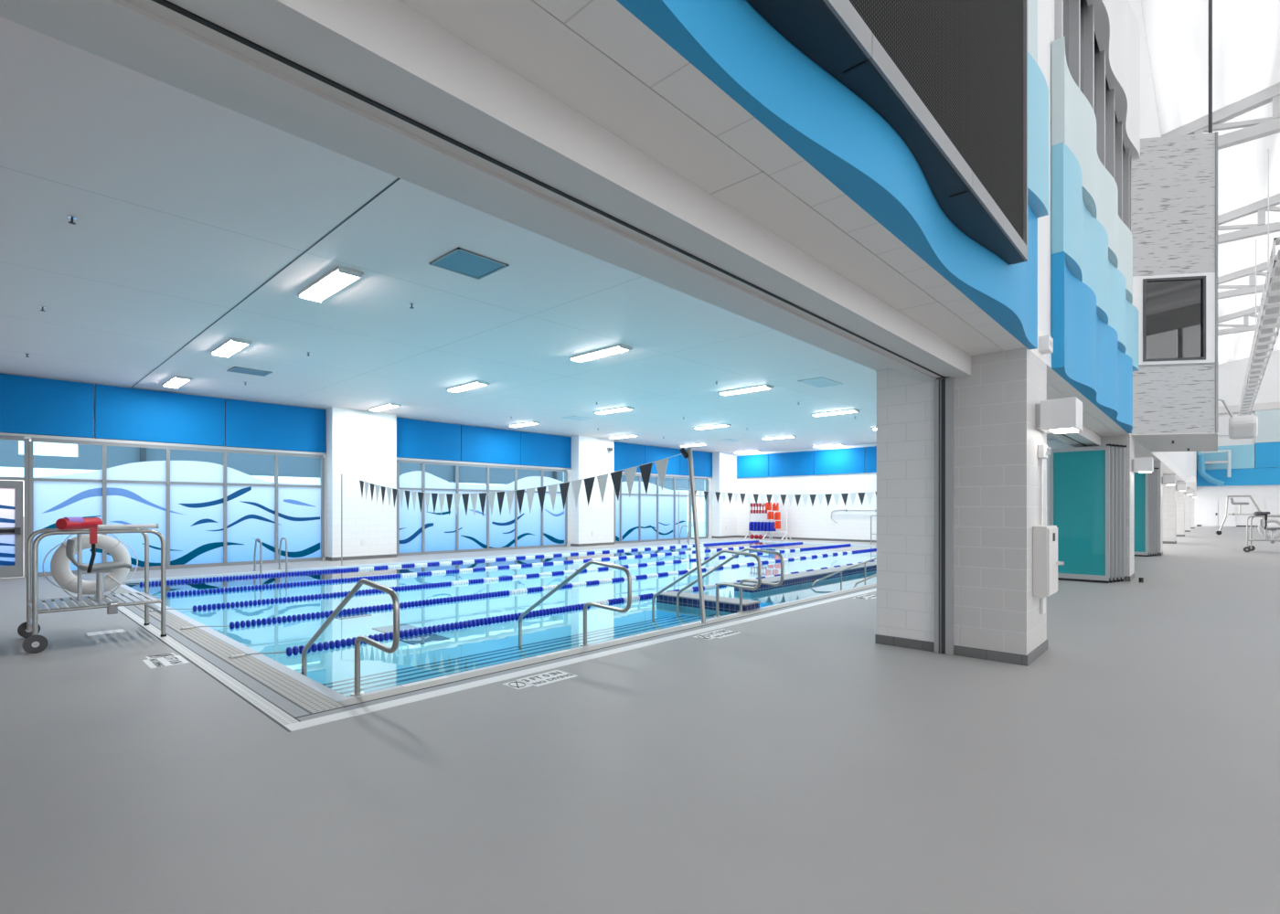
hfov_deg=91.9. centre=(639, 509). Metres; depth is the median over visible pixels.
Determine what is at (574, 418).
ceiling vent
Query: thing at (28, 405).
wall panel
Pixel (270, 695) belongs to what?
trim
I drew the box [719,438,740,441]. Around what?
ceiling vent
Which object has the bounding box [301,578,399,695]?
pool handrail
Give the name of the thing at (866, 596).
depth marking
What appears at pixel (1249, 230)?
roof truss
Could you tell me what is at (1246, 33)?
ceiling
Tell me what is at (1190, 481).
speaker
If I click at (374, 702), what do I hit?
trim
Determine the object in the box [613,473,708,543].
window
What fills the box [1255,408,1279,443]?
wall panel
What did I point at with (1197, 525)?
baseboard
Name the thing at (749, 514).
equipment rack
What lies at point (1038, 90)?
panel
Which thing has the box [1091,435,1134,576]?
pillar
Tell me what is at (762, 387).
ceiling light
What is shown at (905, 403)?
pillar
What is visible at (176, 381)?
ceiling light
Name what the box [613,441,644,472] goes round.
wall panel
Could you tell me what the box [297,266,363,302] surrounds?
ceiling light
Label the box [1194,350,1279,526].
wall
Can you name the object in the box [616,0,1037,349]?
panel
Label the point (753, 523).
kickboard
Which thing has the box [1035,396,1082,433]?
wall lamp
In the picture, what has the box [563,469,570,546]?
wall
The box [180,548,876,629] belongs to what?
lane rope
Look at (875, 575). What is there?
handrail
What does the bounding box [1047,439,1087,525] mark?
pillar
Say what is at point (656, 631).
coping marking
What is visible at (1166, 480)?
wall lamp
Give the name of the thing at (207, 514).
window
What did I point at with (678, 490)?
pole
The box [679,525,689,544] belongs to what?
ladder rail
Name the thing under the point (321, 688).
trim
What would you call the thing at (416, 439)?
wall panel
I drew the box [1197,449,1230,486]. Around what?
slide section
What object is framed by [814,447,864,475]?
wall panel
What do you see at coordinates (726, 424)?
ceiling light
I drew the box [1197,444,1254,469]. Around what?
wall panel
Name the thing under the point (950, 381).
door track
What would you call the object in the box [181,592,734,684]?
pool water
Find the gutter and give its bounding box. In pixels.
[322,613,732,696]
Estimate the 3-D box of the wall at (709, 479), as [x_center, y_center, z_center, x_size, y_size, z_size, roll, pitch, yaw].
[3.536,-0.060,32.096,0.260,3.120,0.320,0,0,43]
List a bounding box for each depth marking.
[141,652,189,669]
[501,670,578,690]
[693,629,741,639]
[852,594,876,599]
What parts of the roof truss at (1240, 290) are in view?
web post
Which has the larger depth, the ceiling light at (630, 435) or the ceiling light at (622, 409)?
the ceiling light at (630, 435)
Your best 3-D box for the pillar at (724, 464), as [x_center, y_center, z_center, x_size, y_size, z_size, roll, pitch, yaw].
[4.345,-0.775,32.619,0.750,4.350,1.570,0,0,43]
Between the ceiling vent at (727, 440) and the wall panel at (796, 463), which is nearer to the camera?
the ceiling vent at (727, 440)
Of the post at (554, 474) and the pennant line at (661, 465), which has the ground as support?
the post at (554, 474)
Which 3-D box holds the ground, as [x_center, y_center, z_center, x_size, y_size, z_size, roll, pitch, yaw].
[-22.488,1.700,41.495,50.500,0.300,90.000,0,0,43]
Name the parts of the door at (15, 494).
glass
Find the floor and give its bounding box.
[0,526,1279,913]
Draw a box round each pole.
[96,523,159,529]
[340,474,343,565]
[678,490,679,543]
[680,447,707,623]
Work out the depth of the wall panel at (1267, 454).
51.14 m
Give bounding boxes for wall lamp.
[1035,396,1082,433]
[1131,457,1153,472]
[1161,475,1175,485]
[1175,484,1186,491]
[1184,489,1193,495]
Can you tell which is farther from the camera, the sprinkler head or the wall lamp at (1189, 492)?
the wall lamp at (1189, 492)
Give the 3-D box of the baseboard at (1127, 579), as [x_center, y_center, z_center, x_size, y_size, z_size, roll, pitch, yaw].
[9.982,1.450,13.725,1.472,0.100,0.974,0,0,43]
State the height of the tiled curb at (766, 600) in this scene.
0.580 m
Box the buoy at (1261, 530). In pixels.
[1255,517,1279,540]
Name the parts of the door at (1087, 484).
panel glass, panel frame, panel frame, panel frame, panel frame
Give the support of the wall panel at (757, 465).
attached to the wall at (810, 521)
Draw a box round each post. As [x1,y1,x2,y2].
[139,448,146,462]
[552,471,556,479]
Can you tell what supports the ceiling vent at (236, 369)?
in the ceiling at (184, 204)
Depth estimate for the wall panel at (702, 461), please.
31.25 m
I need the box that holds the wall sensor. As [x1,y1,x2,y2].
[1038,334,1053,354]
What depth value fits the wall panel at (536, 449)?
24.11 m
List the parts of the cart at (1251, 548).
platform frame, seat, seat post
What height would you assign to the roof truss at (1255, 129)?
3.555 m
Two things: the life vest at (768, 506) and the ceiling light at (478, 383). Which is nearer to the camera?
the ceiling light at (478, 383)
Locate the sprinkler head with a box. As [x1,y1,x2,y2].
[67,214,76,224]
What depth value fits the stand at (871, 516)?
26.16 m
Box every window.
[29,437,324,576]
[396,459,567,555]
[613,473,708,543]
[1055,0,1131,232]
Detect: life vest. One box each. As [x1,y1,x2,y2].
[765,502,771,510]
[767,512,773,519]
[772,502,778,511]
[774,512,780,520]
[774,521,780,529]
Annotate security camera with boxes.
[606,442,613,451]
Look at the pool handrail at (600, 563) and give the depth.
6.78 m
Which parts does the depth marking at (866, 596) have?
marking plate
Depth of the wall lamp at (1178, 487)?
26.94 m
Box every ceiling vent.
[226,366,272,376]
[429,246,508,279]
[561,416,592,421]
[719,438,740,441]
[798,376,842,387]
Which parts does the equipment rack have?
shelf rail, shelf rail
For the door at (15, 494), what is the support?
attached to the wall at (0, 373)
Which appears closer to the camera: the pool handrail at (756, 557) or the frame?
the pool handrail at (756, 557)
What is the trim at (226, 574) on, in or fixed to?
attached to the wall
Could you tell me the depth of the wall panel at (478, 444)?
22.26 m
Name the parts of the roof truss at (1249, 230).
web post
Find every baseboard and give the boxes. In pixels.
[325,554,396,561]
[570,542,614,546]
[712,535,736,538]
[736,535,876,543]
[874,634,1048,666]
[1123,573,1134,581]
[1162,541,1176,543]
[1196,524,1258,527]
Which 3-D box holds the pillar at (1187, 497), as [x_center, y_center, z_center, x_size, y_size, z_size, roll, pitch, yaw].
[36.173,-0.075,41.260,0.715,2.950,0.950,0,0,43]
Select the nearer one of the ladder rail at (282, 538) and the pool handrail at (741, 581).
the pool handrail at (741, 581)
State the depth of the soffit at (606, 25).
2.64 m
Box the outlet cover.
[1039,597,1045,614]
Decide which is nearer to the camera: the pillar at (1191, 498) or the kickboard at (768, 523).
the kickboard at (768, 523)
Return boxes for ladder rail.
[252,538,262,573]
[277,537,287,572]
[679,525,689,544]
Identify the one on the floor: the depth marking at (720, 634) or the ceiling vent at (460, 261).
the depth marking at (720, 634)
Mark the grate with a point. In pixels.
(304, 696)
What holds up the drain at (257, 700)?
in the floor
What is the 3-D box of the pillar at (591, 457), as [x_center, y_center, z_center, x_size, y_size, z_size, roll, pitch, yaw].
[-2.054,-0.775,25.761,0.750,4.350,1.970,0,0,43]
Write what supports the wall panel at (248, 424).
attached to the wall at (0, 373)
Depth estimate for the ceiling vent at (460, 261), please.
7.42 m
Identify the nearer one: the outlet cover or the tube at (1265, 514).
the outlet cover
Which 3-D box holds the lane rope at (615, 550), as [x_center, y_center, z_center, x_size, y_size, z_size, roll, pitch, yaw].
[-2.406,1.515,20.655,0.104,0.099,23.482,0,0,43]
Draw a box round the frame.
[1238,149,1279,415]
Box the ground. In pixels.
[687,522,703,537]
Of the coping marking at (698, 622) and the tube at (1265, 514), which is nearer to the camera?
the coping marking at (698, 622)
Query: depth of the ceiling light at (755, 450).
31.34 m
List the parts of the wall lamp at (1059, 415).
glass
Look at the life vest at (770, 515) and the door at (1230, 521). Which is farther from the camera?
the door at (1230, 521)
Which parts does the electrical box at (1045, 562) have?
cabinet door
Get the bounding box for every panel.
[0,373,93,437]
[95,384,224,446]
[224,398,325,452]
[396,417,460,461]
[460,425,520,465]
[520,431,571,468]
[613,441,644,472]
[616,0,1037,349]
[644,445,680,475]
[680,448,712,477]
[736,453,768,478]
[768,450,814,477]
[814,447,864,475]
[865,446,876,472]
[1027,0,1037,63]
[1027,51,1048,217]
[1051,36,1132,304]
[1051,142,1138,371]
[1051,251,1132,433]
[1086,0,1140,161]
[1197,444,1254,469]
[1197,468,1279,486]
[1217,401,1279,414]
[1217,413,1254,436]
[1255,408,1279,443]
[1255,441,1279,468]
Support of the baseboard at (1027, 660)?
on the floor
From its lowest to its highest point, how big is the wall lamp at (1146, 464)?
0.307 m
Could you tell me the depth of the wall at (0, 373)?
16.25 m
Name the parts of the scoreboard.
frame, frame, frame, frame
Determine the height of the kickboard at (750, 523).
0.455 m
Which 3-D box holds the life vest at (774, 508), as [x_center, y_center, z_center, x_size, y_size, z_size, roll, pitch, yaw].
[6.629,-0.110,30.311,0.300,0.380,0.130,0,0,43]
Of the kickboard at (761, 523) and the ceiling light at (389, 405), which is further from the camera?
the kickboard at (761, 523)
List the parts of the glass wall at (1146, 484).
panel glass, panel frame, panel frame, panel frame, panel frame, panel frame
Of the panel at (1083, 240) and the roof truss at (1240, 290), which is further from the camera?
the roof truss at (1240, 290)
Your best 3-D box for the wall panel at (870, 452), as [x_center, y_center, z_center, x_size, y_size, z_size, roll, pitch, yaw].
[11.167,-2.235,27.288,2.500,1.170,0.060,0,0,43]
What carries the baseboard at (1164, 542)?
on the floor
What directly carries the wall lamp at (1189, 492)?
attached to the pillar at (1180, 496)
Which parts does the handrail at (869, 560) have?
post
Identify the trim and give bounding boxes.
[82,576,309,717]
[82,578,300,732]
[109,586,876,718]
[119,583,345,700]
[122,539,876,582]
[284,588,876,731]
[297,586,876,721]
[333,582,876,702]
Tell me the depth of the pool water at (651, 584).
13.91 m
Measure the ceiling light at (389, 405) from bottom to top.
0.060 m
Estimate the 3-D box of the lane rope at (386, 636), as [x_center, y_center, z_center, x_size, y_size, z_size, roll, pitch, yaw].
[3.904,1.515,14.768,0.104,0.099,23.482,0,0,43]
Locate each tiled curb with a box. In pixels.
[656,590,760,618]
[733,561,876,607]
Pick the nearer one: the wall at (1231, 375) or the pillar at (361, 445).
the pillar at (361, 445)
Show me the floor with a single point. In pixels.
(798, 762)
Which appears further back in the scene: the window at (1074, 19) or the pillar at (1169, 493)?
the pillar at (1169, 493)
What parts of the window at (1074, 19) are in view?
pane, pane, pane, pane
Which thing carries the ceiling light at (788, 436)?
attached to the ceiling at (184, 204)
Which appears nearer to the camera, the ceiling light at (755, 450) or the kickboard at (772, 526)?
the kickboard at (772, 526)
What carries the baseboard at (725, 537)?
on the floor
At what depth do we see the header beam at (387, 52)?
2.31 m
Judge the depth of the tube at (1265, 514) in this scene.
21.30 m
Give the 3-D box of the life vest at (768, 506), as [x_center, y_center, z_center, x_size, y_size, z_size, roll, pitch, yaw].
[6.337,-0.130,30.583,0.300,0.380,0.130,0,0,43]
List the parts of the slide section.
slide post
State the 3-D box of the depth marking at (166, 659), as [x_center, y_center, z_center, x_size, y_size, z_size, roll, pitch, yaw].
[-4.720,1.496,6.141,0.620,0.012,0.300,0,0,43]
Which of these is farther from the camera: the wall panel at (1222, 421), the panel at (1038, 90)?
the wall panel at (1222, 421)
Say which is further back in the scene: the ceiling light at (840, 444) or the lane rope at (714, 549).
the ceiling light at (840, 444)
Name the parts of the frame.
frame rail, frame rail, frame rail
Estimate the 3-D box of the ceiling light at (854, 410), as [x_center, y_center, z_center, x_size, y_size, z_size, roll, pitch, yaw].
[5.928,-2.920,18.814,1.420,0.060,0.310,0,0,43]
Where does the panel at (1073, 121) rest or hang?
attached to the wall at (1185, 462)
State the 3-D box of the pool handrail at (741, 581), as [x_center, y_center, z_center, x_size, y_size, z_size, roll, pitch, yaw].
[1.284,1.260,9.196,1.914,1.419,0.100,0,0,43]
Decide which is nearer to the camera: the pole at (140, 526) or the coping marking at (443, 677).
the coping marking at (443, 677)
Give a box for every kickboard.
[748,522,753,531]
[752,522,757,531]
[756,522,760,531]
[759,522,764,531]
[762,522,767,531]
[766,522,770,531]
[769,522,775,531]
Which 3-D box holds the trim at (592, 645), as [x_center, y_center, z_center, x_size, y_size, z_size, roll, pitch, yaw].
[5.838,1.517,13.638,0.070,0.046,24.090,0,0,43]
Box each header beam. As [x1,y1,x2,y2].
[42,0,1100,447]
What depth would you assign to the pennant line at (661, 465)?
10.68 m
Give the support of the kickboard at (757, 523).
on the equipment rack
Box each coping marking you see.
[401,675,449,687]
[533,650,569,658]
[634,629,661,636]
[679,620,700,626]
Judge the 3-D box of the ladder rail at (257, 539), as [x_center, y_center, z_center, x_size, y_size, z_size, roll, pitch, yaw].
[-9.201,1.335,14.903,0.570,1.271,0.100,0,0,43]
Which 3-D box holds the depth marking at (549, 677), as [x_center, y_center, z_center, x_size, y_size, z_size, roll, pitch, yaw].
[-0.875,1.496,5.439,0.300,0.012,0.620,0,0,43]
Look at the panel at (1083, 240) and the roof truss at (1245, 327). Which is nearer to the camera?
the panel at (1083, 240)
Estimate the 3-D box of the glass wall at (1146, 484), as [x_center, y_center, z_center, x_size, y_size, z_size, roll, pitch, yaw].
[15.869,0.090,19.939,1.242,2.810,0.690,0,0,43]
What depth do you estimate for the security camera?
25.83 m
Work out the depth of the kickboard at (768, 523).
30.68 m
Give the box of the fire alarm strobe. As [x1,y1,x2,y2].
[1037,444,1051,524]
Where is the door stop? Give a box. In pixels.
[1138,577,1143,582]
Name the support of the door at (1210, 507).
in the wall at (1231, 375)
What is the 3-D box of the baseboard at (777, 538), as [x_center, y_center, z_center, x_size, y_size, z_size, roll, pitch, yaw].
[11.032,1.450,27.583,15.900,0.100,0.212,0,0,43]
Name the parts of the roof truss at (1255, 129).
web post, web post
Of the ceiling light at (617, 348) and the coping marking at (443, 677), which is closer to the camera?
the coping marking at (443, 677)
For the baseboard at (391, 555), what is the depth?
18.49 m
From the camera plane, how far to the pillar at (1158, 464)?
19.88 m
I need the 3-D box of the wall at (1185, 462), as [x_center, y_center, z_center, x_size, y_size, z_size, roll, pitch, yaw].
[18.387,-7.050,21.823,0.194,10.400,89.000,0,0,43]
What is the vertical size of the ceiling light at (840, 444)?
0.060 m
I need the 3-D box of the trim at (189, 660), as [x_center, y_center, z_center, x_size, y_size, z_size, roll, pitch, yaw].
[-7.338,1.508,8.898,13.730,0.023,0.130,0,0,43]
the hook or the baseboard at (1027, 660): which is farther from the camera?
the hook
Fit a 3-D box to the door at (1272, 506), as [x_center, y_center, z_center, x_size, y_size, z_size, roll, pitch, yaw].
[52.237,0.340,51.006,1.000,2.280,0.100,0,0,43]
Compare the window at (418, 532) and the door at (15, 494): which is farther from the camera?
the window at (418, 532)
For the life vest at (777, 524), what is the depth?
30.17 m
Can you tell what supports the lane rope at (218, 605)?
on the pool water at (651, 584)
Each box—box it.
[1032,525,1064,597]
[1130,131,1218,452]
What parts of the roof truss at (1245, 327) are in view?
web post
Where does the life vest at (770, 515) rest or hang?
hanging from the equipment rack
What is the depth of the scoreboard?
3.41 m
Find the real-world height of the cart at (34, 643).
1.273 m
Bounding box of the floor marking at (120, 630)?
[85,629,125,636]
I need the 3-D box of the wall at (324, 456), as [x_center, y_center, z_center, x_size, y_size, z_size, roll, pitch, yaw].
[-9.347,-0.060,18.288,0.260,3.120,0.070,0,0,43]
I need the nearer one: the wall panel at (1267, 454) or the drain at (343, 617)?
the drain at (343, 617)
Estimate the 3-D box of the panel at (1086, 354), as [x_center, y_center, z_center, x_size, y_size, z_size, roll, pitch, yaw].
[7.329,-2.180,9.697,0.167,1.260,8.020,0,0,43]
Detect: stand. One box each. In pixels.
[870,515,876,544]
[1216,495,1269,534]
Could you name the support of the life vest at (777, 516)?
hanging from the equipment rack
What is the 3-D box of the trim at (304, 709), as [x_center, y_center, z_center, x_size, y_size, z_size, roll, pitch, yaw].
[1.454,1.506,17.483,12.074,0.027,24.450,0,0,43]
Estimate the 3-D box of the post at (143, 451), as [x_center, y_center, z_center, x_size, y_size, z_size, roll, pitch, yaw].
[-15.115,-0.425,18.834,0.200,3.950,0.120,0,0,43]
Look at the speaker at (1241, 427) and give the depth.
17.14 m
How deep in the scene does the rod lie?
14.69 m
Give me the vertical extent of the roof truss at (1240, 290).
3.555 m
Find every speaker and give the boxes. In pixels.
[1184,476,1195,486]
[1217,397,1258,439]
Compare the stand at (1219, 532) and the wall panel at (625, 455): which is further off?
the stand at (1219, 532)
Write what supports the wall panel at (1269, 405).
attached to the wall at (1231, 375)
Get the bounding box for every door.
[0,435,29,578]
[1049,444,1126,583]
[1202,500,1217,526]
[1218,500,1235,526]
[1265,499,1279,527]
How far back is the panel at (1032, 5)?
5.84 m
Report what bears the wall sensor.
attached to the soffit at (606, 25)
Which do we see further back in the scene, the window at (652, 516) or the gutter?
the window at (652, 516)
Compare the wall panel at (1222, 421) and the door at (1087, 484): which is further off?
the wall panel at (1222, 421)
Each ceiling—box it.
[0,16,876,453]
[1141,0,1279,364]
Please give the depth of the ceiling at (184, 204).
8.67 m
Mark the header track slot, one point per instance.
(165, 3)
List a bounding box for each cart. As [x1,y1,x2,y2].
[17,528,166,653]
[1243,515,1279,552]
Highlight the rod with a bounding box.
[1208,0,1212,132]
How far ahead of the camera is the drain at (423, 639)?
9.27 m
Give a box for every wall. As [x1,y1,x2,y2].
[0,373,712,479]
[322,454,326,560]
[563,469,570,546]
[704,478,712,538]
[736,440,1047,540]
[1037,0,1196,487]
[1134,468,1158,556]
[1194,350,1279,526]
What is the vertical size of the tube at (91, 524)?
0.619 m
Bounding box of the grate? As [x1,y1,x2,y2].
[110,585,344,713]
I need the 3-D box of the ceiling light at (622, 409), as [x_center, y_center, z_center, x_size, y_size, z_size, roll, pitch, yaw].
[-0.778,-2.920,18.369,1.420,0.060,0.310,0,0,43]
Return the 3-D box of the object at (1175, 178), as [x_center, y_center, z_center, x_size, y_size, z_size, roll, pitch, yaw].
[12.925,-4.675,14.873,1.413,6.230,6.217,0,0,43]
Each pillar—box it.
[325,406,396,557]
[570,435,613,543]
[712,451,736,536]
[876,368,947,642]
[947,347,1046,655]
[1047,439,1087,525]
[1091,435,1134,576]
[1153,460,1162,553]
[1162,473,1176,541]
[1176,480,1184,534]
[1184,486,1190,530]
[1190,489,1194,527]
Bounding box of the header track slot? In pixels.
[151,0,1086,446]
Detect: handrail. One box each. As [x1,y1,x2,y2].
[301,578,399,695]
[518,560,631,649]
[651,549,761,621]
[676,547,783,617]
[810,557,876,586]
[853,574,876,587]
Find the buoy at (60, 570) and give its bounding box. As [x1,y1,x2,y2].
[42,529,138,600]
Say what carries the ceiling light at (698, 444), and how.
attached to the ceiling at (184, 204)
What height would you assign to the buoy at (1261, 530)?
0.872 m
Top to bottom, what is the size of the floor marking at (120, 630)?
0.003 m
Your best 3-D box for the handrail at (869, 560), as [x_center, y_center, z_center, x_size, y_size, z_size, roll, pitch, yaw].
[5.463,1.416,14.328,0.038,1.107,6.223,0,0,43]
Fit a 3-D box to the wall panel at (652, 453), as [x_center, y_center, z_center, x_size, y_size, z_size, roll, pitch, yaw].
[1.066,-2.290,29.258,0.080,1.260,2.500,0,0,43]
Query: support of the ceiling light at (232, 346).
attached to the ceiling at (184, 204)
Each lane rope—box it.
[124,542,802,597]
[125,540,758,585]
[149,544,850,612]
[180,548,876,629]
[228,559,876,658]
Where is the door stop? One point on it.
(1140, 580)
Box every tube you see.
[55,516,102,573]
[1253,512,1269,529]
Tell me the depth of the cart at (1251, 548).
21.53 m
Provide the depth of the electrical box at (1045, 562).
6.09 m
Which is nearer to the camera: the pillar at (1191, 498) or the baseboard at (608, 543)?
the baseboard at (608, 543)
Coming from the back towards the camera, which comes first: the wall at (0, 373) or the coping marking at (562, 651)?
the wall at (0, 373)
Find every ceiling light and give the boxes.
[161,375,192,388]
[210,337,252,357]
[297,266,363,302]
[368,403,401,411]
[446,380,490,393]
[508,421,540,427]
[568,343,632,362]
[593,406,634,415]
[608,434,639,438]
[679,443,708,447]
[693,423,731,429]
[717,384,773,395]
[734,449,760,453]
[761,435,796,439]
[810,408,860,416]
[812,443,844,447]
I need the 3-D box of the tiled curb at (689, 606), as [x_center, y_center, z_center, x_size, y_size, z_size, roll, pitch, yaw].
[1.040,1.680,9.793,1.740,0.580,0.420,0,0,43]
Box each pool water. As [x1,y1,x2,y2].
[121,541,876,612]
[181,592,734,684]
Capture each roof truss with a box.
[1161,82,1279,149]
[1217,193,1279,245]
[1217,261,1272,299]
[1217,304,1279,335]
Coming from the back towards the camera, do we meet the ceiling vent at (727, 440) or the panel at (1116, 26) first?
the ceiling vent at (727, 440)
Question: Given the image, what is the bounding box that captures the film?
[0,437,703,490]
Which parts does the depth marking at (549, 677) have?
marking plate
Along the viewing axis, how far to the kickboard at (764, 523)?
30.82 m
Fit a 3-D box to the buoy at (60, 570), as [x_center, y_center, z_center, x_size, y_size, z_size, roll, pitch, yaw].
[-6.646,0.670,7.513,0.196,0.872,0.872,0,0,43]
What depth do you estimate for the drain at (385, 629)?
10.12 m
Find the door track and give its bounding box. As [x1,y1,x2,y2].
[934,377,954,655]
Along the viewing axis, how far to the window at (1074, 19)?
9.59 m
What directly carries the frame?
hanging from the ceiling at (1246, 33)
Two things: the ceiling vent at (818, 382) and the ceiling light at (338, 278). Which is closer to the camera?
the ceiling light at (338, 278)
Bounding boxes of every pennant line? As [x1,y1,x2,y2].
[340,451,687,515]
[678,488,876,506]
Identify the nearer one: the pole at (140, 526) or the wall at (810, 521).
the pole at (140, 526)
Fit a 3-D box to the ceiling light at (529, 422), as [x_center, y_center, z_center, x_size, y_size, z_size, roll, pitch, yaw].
[-3.996,-2.920,21.370,1.420,0.060,0.310,0,0,43]
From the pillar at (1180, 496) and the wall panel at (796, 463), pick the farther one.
the pillar at (1180, 496)
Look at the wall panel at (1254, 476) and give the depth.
52.06 m
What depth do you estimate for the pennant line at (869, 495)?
22.97 m
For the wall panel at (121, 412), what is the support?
attached to the wall at (0, 373)
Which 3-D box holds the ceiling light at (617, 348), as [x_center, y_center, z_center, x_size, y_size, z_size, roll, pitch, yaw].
[-0.758,-2.920,11.648,1.420,0.060,0.310,0,0,43]
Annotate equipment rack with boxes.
[744,501,791,540]
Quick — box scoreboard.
[746,0,1027,265]
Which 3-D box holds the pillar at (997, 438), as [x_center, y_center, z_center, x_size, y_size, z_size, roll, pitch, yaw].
[3.769,-0.075,6.529,0.715,2.950,0.950,0,0,43]
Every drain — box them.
[83,579,298,725]
[335,612,372,619]
[372,623,419,633]
[399,633,449,645]
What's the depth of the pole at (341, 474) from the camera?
16.37 m

